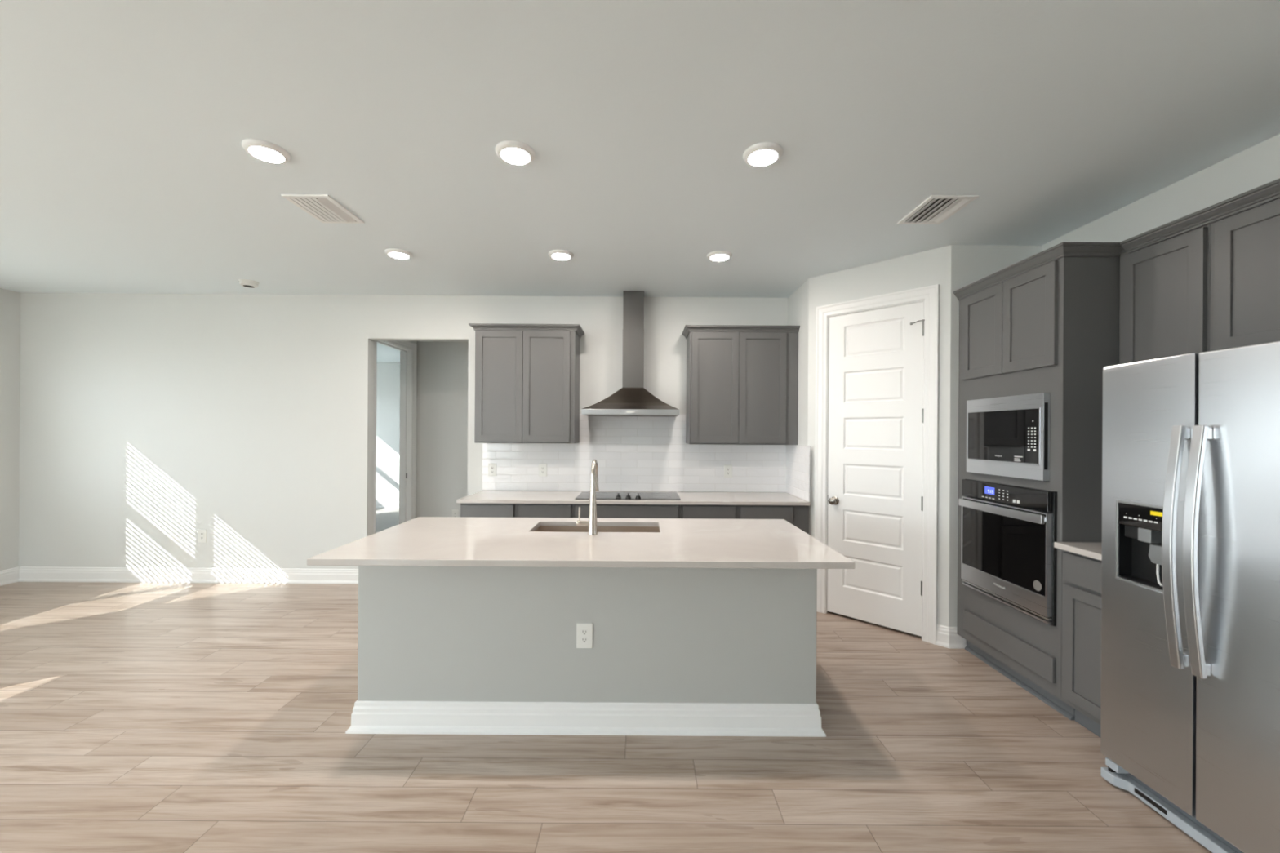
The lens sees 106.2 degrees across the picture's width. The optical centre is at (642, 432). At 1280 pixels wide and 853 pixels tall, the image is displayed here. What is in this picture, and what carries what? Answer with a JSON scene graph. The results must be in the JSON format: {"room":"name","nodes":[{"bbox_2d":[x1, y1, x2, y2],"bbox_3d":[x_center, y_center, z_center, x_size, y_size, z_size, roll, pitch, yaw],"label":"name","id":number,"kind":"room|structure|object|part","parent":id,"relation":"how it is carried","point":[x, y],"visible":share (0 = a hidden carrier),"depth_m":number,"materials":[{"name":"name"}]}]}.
{"room":"kitchen","nodes":[
{"label":"kitchen","id":0,"kind":"room"},
{"bbox_2d":[0,288,20,570],"bbox_3d":[-6.145,0.038,2.410,0.150,2.810,14.020,0,0,0],"label":"wall","id":1,"kind":"structure","parent":0,"point":[10,300],"depth_m":4.61,"materials":[{"name":"white paint"}]},
{"bbox_2d":[0,566,19,586],"bbox_3d":[-6.068,1.374,2.718,0.022,0.140,3.936,0,0,0],"label":"baseboard","id":2,"kind":"structure","parent":1,"relation":"attached to","point":[10,575],"depth_m":4.61,"materials":[{"name":"white wood"}]},
{"bbox_2d":[375,362,399,500],"bbox_3d":[-4.470,0.049,9.360,3.200,2.810,0.120,0,0,0],"label":"wall","id":3,"kind":"structure","parent":0,"point":[388,374],"depth_m":9.30,"materials":[{"name":"white paint"}]},
{"bbox_2d":[375,500,399,507],"bbox_3d":[-4.479,1.384,9.289,3.200,0.140,0.022,0,0,0],"label":"baseboard","id":4,"kind":"structure","parent":3,"relation":"attached to","point":[379,504],"depth_m":9.29,"materials":[{"name":"white wood"}]},
{"bbox_2d":[18,293,787,568],"bbox_3d":[-2.271,0.063,4.743,7.600,2.810,0.114,0,0,0],"label":"wall","id":5,"kind":"structure","parent":0,"point":[148,422],"depth_m":4.69,"materials":[{"name":"white paint"}]},
{"bbox_2d":[17,566,358,583],"bbox_3d":[-4.373,1.385,4.675,3.369,0.140,0.022,0,0,0],"label":"baseboard","id":6,"kind":"structure","parent":5,"relation":"attached to","point":[26,574],"depth_m":4.67,"materials":[{"name":"white wood"}]},
{"bbox_2d":[198,529,206,542],"bbox_3d":[-4.287,1.003,4.682,0.080,0.124,0.008,0,0,0],"label":"wall outlet","id":7,"kind":"object","parent":5,"relation":"attached to","point":[202,533],"visible":1,"depth_m":4.68,"materials":[{"name":"white plastic"}]},
{"bbox_2d":[468,323,584,443],"bbox_3d":[-1.065,-0.443,4.498,0.995,1.072,0.375,0,0,0],"label":"upper cabinet","id":8,"kind":"object","parent":5,"relation":"attached to","point":[527,375],"visible":1,"depth_m":4.34,"materials":[{"name":"grey paint"}]},
{"bbox_3d":[-1.295,-0.422,4.346,0.424,1.003,0.020,0,0,0],"label":"door","id":9,"kind":"part","parent":8,"relation":"part of","materials":[{"name":"grey paint"}]},
{"bbox_3d":[-1.061,-0.953,4.498,0.995,0.052,0.375,0,0,0],"label":"crown moulding","id":10,"kind":"part","parent":8,"relation":"part of","materials":[{"name":"grey paint"}]},
{"bbox_3d":[-0.867,-0.419,4.346,0.424,1.003,0.020,0,0,0],"label":"door","id":11,"kind":"part","parent":8,"relation":"part of","materials":[{"name":"grey paint"}]},
{"bbox_2d":[582,290,679,417],"bbox_3d":[-0.099,-0.742,4.436,0.856,1.169,0.477,0,0,0],"label":"range hood","id":12,"kind":"object","parent":5,"relation":"attached to","point":[632,399],"visible":1,"depth_m":4.49,"materials":[{"name":"silver metal"}]},
{"bbox_3d":[-0.102,-0.166,4.438,0.830,0.008,0.449,0,0,0],"label":"filter panel","id":13,"kind":"part","parent":12,"relation":"part of","materials":[{"name":"grey metal"}]},
{"bbox_2d":[482,413,809,502],"bbox_3d":[-0.073,0.193,4.359,2.960,0.750,0.649,0,0,0],"label":"tile backsplash","id":14,"kind":"structure","parent":5,"relation":"attached to","point":[631,453],"depth_m":4.68,"materials":[{"name":"white tile"}]},
{"bbox_2d":[488,463,496,475],"bbox_3d":[-1.459,0.357,4.672,0.080,0.124,0.008,0,0,0],"label":"wall outlet","id":15,"kind":"object","parent":14,"relation":"attached to","point":[491,467],"visible":1,"depth_m":4.67,"materials":[{"name":"white plastic"}]},
{"bbox_2d":[538,463,546,476],"bbox_3d":[-0.967,0.361,4.672,0.080,0.124,0.008,0,0,0],"label":"wall outlet","id":16,"kind":"object","parent":14,"relation":"attached to","point":[542,467],"visible":1,"depth_m":4.67,"materials":[{"name":"white plastic"}]},
{"bbox_2d":[724,464,732,477],"bbox_3d":[0.833,0.372,4.672,0.080,0.124,0.008,0,0,0],"label":"wall outlet","id":17,"kind":"object","parent":14,"relation":"attached to","point":[727,468],"visible":1,"depth_m":4.67,"materials":[{"name":"white plastic"}]},
{"bbox_2d":[681,324,799,444],"bbox_3d":[0.897,-0.430,4.498,1.028,1.072,0.375,0,0,0],"label":"upper cabinet","id":18,"kind":"object","parent":5,"relation":"attached to","point":[742,380],"visible":1,"depth_m":4.34,"materials":[{"name":"grey paint"}]},
{"bbox_3d":[0.656,-0.409,4.346,0.426,1.003,0.020,0,0,0],"label":"door","id":19,"kind":"part","parent":18,"relation":"part of","materials":[{"name":"grey paint"}]},
{"bbox_3d":[0.900,-0.940,4.498,1.028,0.052,0.375,0,0,0],"label":"crown moulding","id":20,"kind":"part","parent":18,"relation":"part of","materials":[{"name":"grey paint"}]},
{"bbox_3d":[1.087,-0.406,4.346,0.426,1.003,0.020,0,0,0],"label":"door","id":21,"kind":"part","parent":18,"relation":"part of","materials":[{"name":"grey paint"}]},
{"bbox_2d":[415,341,468,518],"bbox_3d":[-1.821,0.066,5.880,1.840,2.810,0.100,0,0,0],"label":"wall","id":22,"kind":"structure","parent":0,"point":[442,366],"depth_m":5.83,"materials":[{"name":"white paint"}]},
{"bbox_2d":[452,509,458,516],"bbox_3d":[-2.268,0.993,5.826,0.080,0.124,0.008,0,0,0],"label":"wall outlet","id":23,"kind":"object","parent":22,"relation":"attached to","point":[455,512],"visible":0.7,"depth_m":5.82,"materials":[{"name":"white plastic"}]},
{"bbox_2d":[0,507,1212,852],"bbox_3d":[-1.645,1.510,2.410,9.170,0.084,14.020,0,0,0],"label":"floor","id":24,"kind":"structure","parent":0,"point":[135,717],"depth_m":2.17,"materials":[{"name":"brown wood"}]},
{"bbox_2d":[460,503,573,517],"bbox_3d":[-1.060,1.034,4.355,0.953,0.884,0.640,0,0,0],"label":"base cabinet","id":25,"kind":"object","parent":24,"relation":"on","point":[467,510],"visible":0.18,"depth_m":4.04,"materials":[{"name":"grey paint"}]},
{"bbox_3d":[-1.304,0.673,4.045,0.444,0.133,0.020,0,0,0],"label":"drawer","id":26,"kind":"part","parent":25,"relation":"part of","materials":[{"name":"grey paint"}]},
{"bbox_3d":[-0.819,0.676,4.045,0.434,0.133,0.020,0,0,0],"label":"drawer","id":27,"kind":"part","parent":25,"relation":"part of","materials":[{"name":"grey paint"}]},
{"bbox_2d":[345,565,826,737],"bbox_3d":[-0.275,1.039,2.760,2.356,0.884,0.809,0,0,0],"label":"kitchen island","id":28,"kind":"object","parent":24,"relation":"on","point":[442,650],"visible":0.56,"depth_m":2.39,"materials":[{"name":"grey paint"}]},
{"bbox_2d":[306,516,854,568],"bbox_3d":[-0.273,0.582,2.671,2.438,0.030,1.067,0,0,0],"label":"island countertop","id":29,"kind":"structure","parent":28,"relation":"on","point":[425,541],"depth_m":2.41,"materials":[{"name":"stone"}]},
{"bbox_2d":[576,459,599,535],"bbox_3d":[-0.308,0.360,2.765,0.119,0.414,0.206,0,0,0],"label":"faucet","id":30,"kind":"object","parent":29,"relation":"on","point":[592,523],"visible":1,"depth_m":2.68,"materials":[{"name":"silver metal"}]},
{"bbox_3d":[-0.352,0.455,2.689,0.013,0.081,0.010,0,0,37],"label":"lever","id":31,"kind":"part","parent":30,"relation":"part of","materials":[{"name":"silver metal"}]},
{"bbox_3d":[-0.330,0.505,2.690,0.076,0.029,0.029,0,0,0],"label":"handle","id":32,"kind":"part","parent":30,"relation":"part of","materials":[{"name":"silver metal"}]},
{"bbox_3d":[-0.275,0.210,2.770,0.025,0.114,0.185,0,0,0],"label":"spout","id":33,"kind":"part","parent":30,"relation":"part of","materials":[{"name":"silver metal"}]},
{"bbox_2d":[533,525,659,532],"bbox_3d":[-0.277,0.715,2.913,0.804,0.234,0.363,0,0,0],"label":"sink","id":34,"kind":"object","parent":29,"relation":"in","point":[541,528],"visible":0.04,"depth_m":3.07,"materials":[{"name":"silver metal"}]},
{"bbox_2d":[576,622,592,648],"bbox_3d":[-0.288,1.007,2.388,0.080,0.124,0.008,0,0,0],"label":"wall outlet","id":35,"kind":"object","parent":28,"relation":"attached to","point":[584,630],"visible":1,"depth_m":2.39,"materials":[{"name":"white plastic"}]},
{"bbox_2d":[581,636,587,642],"bbox_3d":[-0.288,1.027,2.385,0.033,0.027,0.002,0,0,0],"label":"receptacle","id":36,"kind":"object","parent":35,"relation":"attached to","point":[584,639],"depth_m":2.38,"materials":[{"name":"white plastic"}]},
{"bbox_2d":[581,629,587,635],"bbox_3d":[-0.287,0.988,2.385,0.033,0.027,0.002,0,0,0],"label":"receptacle","id":37,"kind":"object","parent":35,"relation":"attached to","point":[584,632],"depth_m":2.38,"materials":[{"name":"white plastic"}]},
{"bbox_3d":[-0.277,1.410,2.760,2.356,0.142,0.809,0,0,0],"label":"baseboard","id":38,"kind":"part","parent":28,"relation":"part of","materials":[{"name":"white wood"}]},
{"bbox_2d":[573,503,680,518],"bbox_3d":[-0.132,1.040,4.355,0.901,0.884,0.640,0,0,0],"label":"base cabinet","id":39,"kind":"object","parent":24,"relation":"on","point":[603,511],"visible":0.07,"depth_m":4.04,"materials":[{"name":"grey paint"}]},
{"bbox_2d":[680,504,808,533],"bbox_3d":[0.860,1.047,4.355,1.082,0.884,0.640,0,0,0],"label":"base cabinet","id":40,"kind":"object","parent":24,"relation":"on","point":[797,516],"visible":0.12,"depth_m":4.04,"materials":[{"name":"grey paint"}]},
{"bbox_2d":[456,490,809,505],"bbox_3d":[-0.076,0.584,4.354,2.960,0.030,0.661,0,0,0],"label":"countertop","id":41,"kind":"structure","parent":40,"relation":"on","point":[709,498],"depth_m":4.16,"materials":[{"name":"stone"}]},
{"bbox_2d":[575,491,680,499],"bbox_3d":[-0.123,0.543,4.335,0.902,0.050,0.474,0,0,0],"label":"cooktop","id":42,"kind":"object","parent":41,"relation":"in","point":[584,495],"visible":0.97,"depth_m":4.28,"materials":[{"name":"black glass"}]},
{"bbox_3d":[-0.120,0.540,4.140,0.048,0.044,0.048,0,0,0],"label":"control knob","id":43,"kind":"part","parent":42,"relation":"part of","materials":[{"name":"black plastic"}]},
{"bbox_3d":[0.564,0.685,4.045,0.436,0.133,0.020,0,0,0],"label":"drawer","id":44,"kind":"part","parent":40,"relation":"part of","materials":[{"name":"grey paint"}]},
{"bbox_3d":[1.046,0.688,4.045,0.442,0.133,0.020,0,0,0],"label":"drawer","id":45,"kind":"part","parent":40,"relation":"part of","materials":[{"name":"grey paint"}]},
{"bbox_2d":[953,241,1125,719],"bbox_3d":[2.460,0.262,2.897,0.627,2.475,0.869,0,0,0],"label":"tall cabinet","id":46,"kind":"object","parent":24,"relation":"on","point":[1047,321],"visible":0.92,"depth_m":2.58,"materials":[{"name":"grey paint"}]},
{"bbox_3d":[2.184,-0.635,3.090,0.020,0.551,0.364,0,0,0],"label":"door","id":47,"kind":"part","parent":46,"relation":"part of","materials":[{"name":"grey paint"}]},
{"bbox_2d":[958,479,1057,626],"bbox_3d":[2.421,0.666,2.885,0.629,0.709,0.700,0,0,0],"label":"wall oven","id":48,"kind":"object","parent":46,"relation":"in","point":[1009,532],"visible":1,"depth_m":2.79,"materials":[{"name":"silver metal"}]},
{"bbox_3d":[2.127,0.462,2.884,0.039,0.046,0.668,0,0,0],"label":"handle","id":49,"kind":"part","parent":48,"relation":"part of","materials":[{"name":"silver metal"}]},
{"bbox_3d":[2.156,0.653,2.889,0.022,0.436,0.661,0,0,0],"label":"door glass","id":50,"kind":"part","parent":48,"relation":"part of","materials":[{"name":"black glass"}]},
{"bbox_3d":[2.159,0.998,2.889,0.018,0.030,0.686,0,0,0],"label":"vent trim","id":51,"kind":"part","parent":48,"relation":"part of","materials":[{"name":"silver metal"}]},
{"bbox_3d":[2.160,0.366,2.889,0.024,0.106,0.686,0,0,0],"label":"control panel","id":52,"kind":"part","parent":48,"relation":"part of","materials":[{"name":"black glass"}]},
{"bbox_2d":[966,392,1049,480],"bbox_3d":[2.396,0.024,2.890,0.488,0.474,0.614,0,0,0],"label":"microwave","id":53,"kind":"object","parent":46,"relation":"in","point":[1006,436],"visible":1,"depth_m":2.82,"materials":[{"name":"silver metal"}]},
{"bbox_3d":[2.162,0.018,2.945,0.016,0.301,0.470,0,0,0],"label":"door glass","id":54,"kind":"part","parent":53,"relation":"part of","materials":[{"name":"black glass"}]},
{"bbox_3d":[2.161,0.018,2.895,0.018,0.313,0.581,0,0,0],"label":"door","id":55,"kind":"part","parent":53,"relation":"part of","materials":[{"name":"black glass"}]},
{"bbox_3d":[2.162,0.018,2.659,0.016,0.301,0.094,0,0,0],"label":"control panel","id":56,"kind":"part","parent":53,"relation":"part of","materials":[{"name":"black glass"}]},
{"bbox_3d":[2.172,1.255,2.886,0.020,0.135,0.702,0,0,0],"label":"drawer","id":57,"kind":"part","parent":46,"relation":"part of","materials":[{"name":"grey paint"}]},
{"bbox_3d":[2.241,1.487,2.918,0.018,0.022,0.827,0,0,0],"label":"shoe moulding","id":58,"kind":"part","parent":46,"relation":"part of","materials":[{"name":"grey wood"}]},
{"bbox_3d":[2.184,-0.635,2.721,0.020,0.551,0.366,0,0,0],"label":"door","id":59,"kind":"part","parent":46,"relation":"part of","materials":[{"name":"grey paint"}]},
{"bbox_3d":[2.318,-0.947,2.897,0.327,0.060,0.869,0,0,0],"label":"crown moulding","id":60,"kind":"part","parent":46,"relation":"part of","materials":[{"name":"grey paint"}]},
{"bbox_2d":[1061,550,1102,737],"bbox_3d":[2.466,1.049,2.294,0.605,0.900,0.420,0,0,0],"label":"base cabinet","id":61,"kind":"object","parent":24,"relation":"on","point":[1081,656],"visible":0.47,"depth_m":2.38,"materials":[{"name":"grey paint"}]},
{"bbox_2d":[1053,542,1102,560],"bbox_3d":[2.457,0.584,2.294,0.630,0.030,0.420,0,0,0],"label":"countertop","id":62,"kind":"structure","parent":61,"relation":"on","point":[1091,549],"depth_m":2.40,"materials":[{"name":"stone"}]},
{"bbox_3d":[2.176,0.687,2.291,0.020,0.147,0.370,0,0,0],"label":"drawer","id":63,"kind":"part","parent":61,"relation":"part of","materials":[{"name":"grey paint"}]},
{"bbox_2d":[1100,341,1279,852],"bbox_3d":[2.340,0.606,1.661,0.857,1.784,0.839,0,0,0],"label":"refrigerator","id":64,"kind":"object","parent":24,"relation":"on","point":[1190,718],"visible":1,"depth_m":1.70,"materials":[{"name":"grey metal"}]},
{"bbox_3d":[2.010,0.335,1.910,0.050,0.086,0.188,0,0,0],"label":"control panel","id":65,"kind":"part","parent":64,"relation":"part of","materials":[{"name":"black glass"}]},
{"bbox_3d":[2.014,0.548,1.905,0.062,1.672,0.351,0,0,0],"label":"freezer door","id":66,"kind":"part","parent":64,"relation":"part of","materials":[{"name":"silver metal"}]},
{"bbox_3d":[2.011,0.406,1.905,0.046,0.052,0.050,0,0,0],"label":"name plate","id":67,"kind":"part","parent":64,"relation":"part of","materials":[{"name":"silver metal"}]},
{"bbox_3d":[2.000,0.551,1.859,0.011,0.082,0.028,0,0,17],"label":"water lever","id":68,"kind":"part","parent":64,"relation":"part of","materials":[{"name":"grey metal"}]},
{"bbox_3d":[1.949,0.415,1.756,0.073,0.884,0.034,0,0,0],"label":"handle","id":69,"kind":"part","parent":64,"relation":"part of","materials":[{"name":"silver metal"}]},
{"bbox_3d":[1.949,0.415,1.688,0.073,0.884,0.034,0,0,0],"label":"handle","id":70,"kind":"part","parent":64,"relation":"part of","materials":[{"name":"silver metal"}]},
{"bbox_3d":[2.014,0.548,1.482,0.062,1.672,0.481,0,0,0],"label":"fridge door","id":71,"kind":"part","parent":64,"relation":"part of","materials":[{"name":"silver metal"}]},
{"bbox_2d":[0,0,1279,362],"bbox_3d":[-1.626,-1.388,2.410,9.170,0.100,14.020,0,0,0],"label":"ceiling","id":72,"kind":"structure","parent":0,"point":[125,166],"depth_m":2.10,"materials":[{"name":"white paint"}]},
{"bbox_2d":[238,279,258,288],"bbox_3d":[-3.511,-1.328,4.290,0.140,0.043,0.140,0,0,0],"label":"smoke detector","id":73,"kind":"object","parent":72,"relation":"attached to","point":[244,282],"visible":1,"depth_m":4.25,"materials":[{"name":"white plastic"}]},
{"bbox_2d":[243,284,254,288],"bbox_3d":[-3.512,-1.307,4.290,0.080,0.001,0.080,0,0,0],"label":"grille","id":74,"kind":"object","parent":73,"relation":"attached to","point":[246,286],"depth_m":4.28,"materials":[{"name":"black"}]},
{"bbox_2d":[241,138,290,164],"bbox_3d":[-1.781,-1.325,2.280,0.184,0.028,0.184,0,0,0],"label":"recessed light","id":75,"kind":"object","parent":72,"relation":"in","point":[268,152],"visible":1,"depth_m":2.25,"materials":[{"name":"white plastic"}]},
{"bbox_2d":[248,146,284,161],"bbox_3d":[-1.782,-1.317,2.280,0.131,0.012,0.131,0,0,0],"label":"diffuser","id":76,"kind":"object","parent":75,"relation":"attached to","point":[264,153],"depth_m":2.27,"materials":[{"name":"white plastic"}]},
{"bbox_2d":[280,194,364,223],"bbox_3d":[-1.896,-1.331,2.875,0.264,0.018,0.356,0,0,0],"label":"ceiling vent","id":77,"kind":"object","parent":72,"relation":"in","point":[322,207],"visible":1,"depth_m":2.85,"materials":[{"name":"white metal"}]},
{"bbox_2d":[384,248,412,259],"bbox_3d":[-1.813,-1.325,3.580,0.184,0.028,0.184,0,0,0],"label":"recessed light","id":78,"kind":"object","parent":72,"relation":"in","point":[400,254],"visible":1,"depth_m":3.54,"materials":[{"name":"white plastic"}]},
{"bbox_2d":[389,252,408,258],"bbox_3d":[-1.813,-1.317,3.580,0.131,0.012,0.131,0,0,0],"label":"diffuser","id":79,"kind":"object","parent":78,"relation":"attached to","point":[394,255],"depth_m":3.56,"materials":[{"name":"white plastic"}]},
{"bbox_2d":[495,140,535,165],"bbox_3d":[-0.602,-1.317,2.280,0.184,0.028,0.184,0,0,0],"label":"recessed light","id":80,"kind":"object","parent":72,"relation":"in","point":[512,152],"visible":1,"depth_m":2.25,"materials":[{"name":"white plastic"}]},
{"bbox_2d":[501,148,529,163],"bbox_3d":[-0.602,-1.309,2.280,0.131,0.012,0.131,0,0,0],"label":"diffuser","id":81,"kind":"object","parent":80,"relation":"attached to","point":[508,155],"depth_m":2.27,"materials":[{"name":"white plastic"}]},
{"bbox_2d":[548,249,573,260],"bbox_3d":[-0.606,-1.317,3.580,0.184,0.028,0.184,0,0,0],"label":"recessed light","id":82,"kind":"object","parent":72,"relation":"in","point":[560,255],"visible":1,"depth_m":3.54,"materials":[{"name":"white plastic"}]},
{"bbox_2d":[551,253,569,259],"bbox_3d":[-0.606,-1.309,3.580,0.131,0.012,0.131,0,0,0],"label":"diffuser","id":83,"kind":"object","parent":82,"relation":"attached to","point":[557,256],"depth_m":3.56,"materials":[{"name":"white plastic"}]},
{"bbox_2d":[706,250,732,261],"bbox_3d":[0.575,-1.310,3.580,0.184,0.028,0.184,0,0,0],"label":"recessed light","id":84,"kind":"object","parent":72,"relation":"in","point":[717,255],"visible":1,"depth_m":3.54,"materials":[{"name":"white plastic"}]},
{"bbox_2d":[711,254,728,260],"bbox_3d":[0.575,-1.302,3.580,0.131,0.012,0.131,0,0,0],"label":"diffuser","id":85,"kind":"object","parent":84,"relation":"attached to","point":[713,257],"depth_m":3.56,"materials":[{"name":"white plastic"}]},
{"bbox_2d":[742,142,782,166],"bbox_3d":[0.572,-1.310,2.280,0.184,0.028,0.184,0,0,0],"label":"recessed light","id":86,"kind":"object","parent":72,"relation":"in","point":[765,153],"visible":1,"depth_m":2.25,"materials":[{"name":"white plastic"}]},
{"bbox_2d":[748,150,777,164],"bbox_3d":[0.572,-1.302,2.280,0.131,0.012,0.131,0,0,0],"label":"diffuser","id":87,"kind":"object","parent":86,"relation":"attached to","point":[755,157],"depth_m":2.27,"materials":[{"name":"white plastic"}]},
{"bbox_2d":[897,195,978,224],"bbox_3d":[1.728,-1.308,2.835,0.264,0.015,0.356,0,0,0],"label":"ceiling vent","id":88,"kind":"object","parent":72,"relation":"in","point":[935,209],"visible":1,"depth_m":2.81,"materials":[{"name":"white metal"}]},
{"bbox_2d":[787,281,805,445],"bbox_3d":[1.470,0.088,4.428,0.120,2.810,0.515,0,0,0],"label":"wall","id":89,"kind":"structure","parent":0,"point":[797,300],"depth_m":4.29,"materials":[{"name":"white paint"}]},
{"bbox_2d":[804,244,961,626],"bbox_3d":[1.820,0.090,3.770,0.114,2.810,1.146,0,0,-45],"label":"wall","id":90,"kind":"structure","parent":0,"point":[942,266],"depth_m":3.40,"materials":[{"name":"white paint"}]},
{"bbox_2d":[826,301,924,635],"bbox_3d":[1.775,0.260,3.716,0.721,2.426,0.104,0,0,45],"label":"door","id":91,"kind":"structure","parent":90,"relation":"in","point":[875,504],"depth_m":3.70,"materials":[{"name":"white wood"}]},
{"bbox_3d":[1.552,0.553,3.912,0.068,0.068,0.068,0,0,45],"label":"knob","id":92,"kind":"part","parent":91,"relation":"part of","materials":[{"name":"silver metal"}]},
{"bbox_2d":[814,284,938,644],"bbox_3d":[1.813,0.221,3.760,0.138,2.547,0.895,0,0,-45],"label":"trim","id":93,"kind":"structure","parent":90,"relation":"attached to","point":[929,295],"depth_m":3.46,"materials":[{"name":"white wood"}]},
{"bbox_2d":[936,624,966,648],"bbox_3d":[2.158,1.427,3.360,0.193,0.140,0.059,0,0,18],"label":"baseboard","id":94,"kind":"structure","parent":90,"relation":"attached to","point":[946,637],"depth_m":3.35,"materials":[{"name":"white wood"}]},
{"bbox_2d":[960,244,1041,645],"bbox_3d":[2.500,0.094,3.420,0.559,2.810,0.120,0,0,0],"label":"wall","id":95,"kind":"structure","parent":0,"point":[979,262],"depth_m":3.36,"materials":[{"name":"white paint"}]},
{"bbox_2d":[1041,133,1279,251],"bbox_3d":[2.839,0.097,-0.560,0.120,2.810,8.080,0,0,0],"label":"wall","id":96,"kind":"structure","parent":0,"point":[1259,165],"depth_m":2.45,"materials":[{"name":"white paint"}]},
{"bbox_2d":[1119,209,1210,364],"bbox_3d":[2.611,-0.438,2.305,0.340,1.075,0.398,0,0,0],"label":"upper cabinet","id":97,"kind":"object","parent":96,"relation":"attached to","point":[1164,308],"visible":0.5,"depth_m":2.27,"materials":[{"name":"grey paint"}]},
{"bbox_3d":[2.465,-0.946,2.284,0.042,0.060,0.355,0,0,0],"label":"crown moulding","id":98,"kind":"part","parent":97,"relation":"part of","materials":[{"name":"grey paint"}]},
{"bbox_2d":[1200,178,1279,351],"bbox_3d":[2.612,-0.652,1.655,0.340,0.645,0.900,0,0,0],"label":"upper cabinet","id":99,"kind":"object","parent":96,"relation":"attached to","point":[1245,260],"visible":0.81,"depth_m":1.97,"materials":[{"name":"grey paint"}]},
{"bbox_3d":[2.465,-0.946,1.655,0.042,0.060,0.900,0,0,0],"label":"crown moulding","id":100,"kind":"part","parent":99,"relation":"part of","materials":[{"name":"grey paint"}]},
{"bbox_3d":[-2.805,0.060,7.050,0.130,2.810,4.500,0,0,0],"label":"wall","id":101,"kind":"structure","parent":0,"visible":0},
{"bbox_2d":[373,341,417,533],"bbox_3d":[-2.794,0.200,5.310,0.154,2.529,0.938,0,0,0],"label":"trim","id":102,"kind":"structure","parent":101,"relation":"attached to","point":[408,350],"depth_m":5.68,"materials":[{"name":"white wood"}]}
]}

